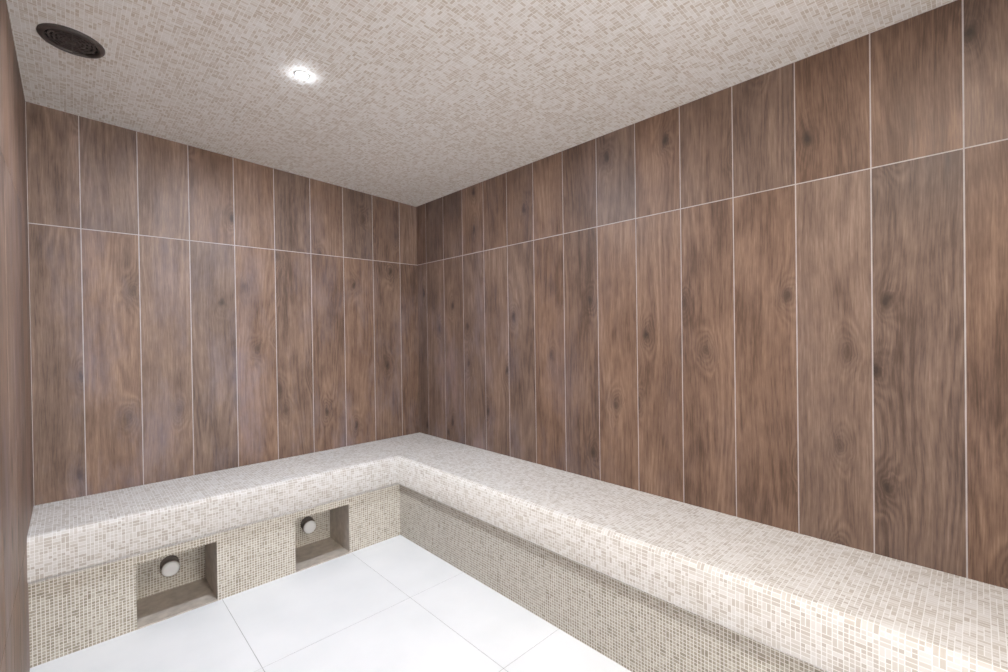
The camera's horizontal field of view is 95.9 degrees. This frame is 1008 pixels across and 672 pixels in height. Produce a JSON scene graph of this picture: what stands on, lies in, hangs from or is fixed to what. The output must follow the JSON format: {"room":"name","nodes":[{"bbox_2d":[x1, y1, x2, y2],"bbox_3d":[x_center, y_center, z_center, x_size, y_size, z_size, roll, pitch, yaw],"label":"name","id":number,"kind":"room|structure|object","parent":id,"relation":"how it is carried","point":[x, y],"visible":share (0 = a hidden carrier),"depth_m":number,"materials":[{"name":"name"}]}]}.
{"room":"spa","nodes":[
{"label":"spa","id":0,"kind":"room"},
{"bbox_2d":[0,0,33,671],"bbox_3d":[-0.858,0.093,0.654,0.100,2.161,3.350,-1,1,-44],"label":"wall","id":1,"kind":"structure","parent":0,"point":[16,445],"depth_m":1.33,"materials":[{"name":"tile"}]},
{"bbox_2d":[25,101,419,505],"bbox_3d":[-1.326,0.087,2.592,1.900,2.161,0.100,-1,1,-44],"label":"wall","id":2,"kind":"structure","parent":0,"point":[194,310],"depth_m":2.31,"materials":[{"name":"tile"}]},
{"bbox_2d":[30,535,630,671],"bbox_3d":[0.400,1.204,0.810,2.100,0.100,5.050,-1,1,-44],"label":"floor","id":3,"kind":"structure","parent":0,"point":[392,604],"depth_m":1.78,"materials":[{"name":"tile"}]},
{"bbox_2d":[27,433,1007,671],"bbox_3d":[-0.122,0.923,1.350,1.900,0.470,3.350,-1,1,-44],"label":"built-in bench","id":4,"kind":"object","parent":3,"relation":"on","point":[647,582],"visible":0.99,"depth_m":1.72,"materials":[{"name":"tile"}]},
{"bbox_2d":[160,555,179,576],"bbox_3d":[-1.526,1.054,2.079,0.072,0.083,0.046,-1,1,-44],"label":"outlet","id":5,"kind":"object","parent":4,"relation":"attached to","point":[169,566],"visible":1,"depth_m":2.07,"materials":[{"name":"metal"}]},
{"bbox_2d":[301,516,315,533],"bbox_3d":[-1.077,1.045,2.508,0.072,0.083,0.046,-1,1,-44],"label":"outlet","id":6,"kind":"object","parent":4,"relation":"attached to","point":[308,524],"visible":1,"depth_m":2.50,"materials":[{"name":"metal"}]},
{"bbox_2d":[6,0,954,206],"bbox_3d":[-0.150,-1.005,1.338,2.100,0.206,3.550,-1,1,-44],"label":"ceiling","id":7,"kind":"structure","parent":0,"point":[416,103],"depth_m":1.61,"materials":[{"name":"tile"}]},
{"bbox_2d":[36,23,104,58],"bbox_3d":[-1.432,-0.974,1.506,0.166,0.018,0.166,-1,1,-44],"label":"ceiling vent","id":8,"kind":"object","parent":7,"relation":"attached to","point":[69,40],"depth_m":1.50,"materials":[{"name":"brown metal"}]},
{"bbox_2d":[293,70,309,79],"bbox_3d":[-0.742,-0.954,1.668,0.056,0.012,0.056,-1,1,-44],"label":"recessed light","id":9,"kind":"object","parent":7,"relation":"in","point":[299,74],"visible":1,"depth_m":1.66,"materials":[{"name":"white"}]},
{"bbox_2d":[416,0,1007,588],"bbox_3d":[0.589,0.111,2.036,0.100,2.065,3.350,-1,1,-44],"label":"wall","id":10,"kind":"structure","parent":0,"point":[778,298],"depth_m":1.59,"materials":[{"name":"tile"}]}
]}

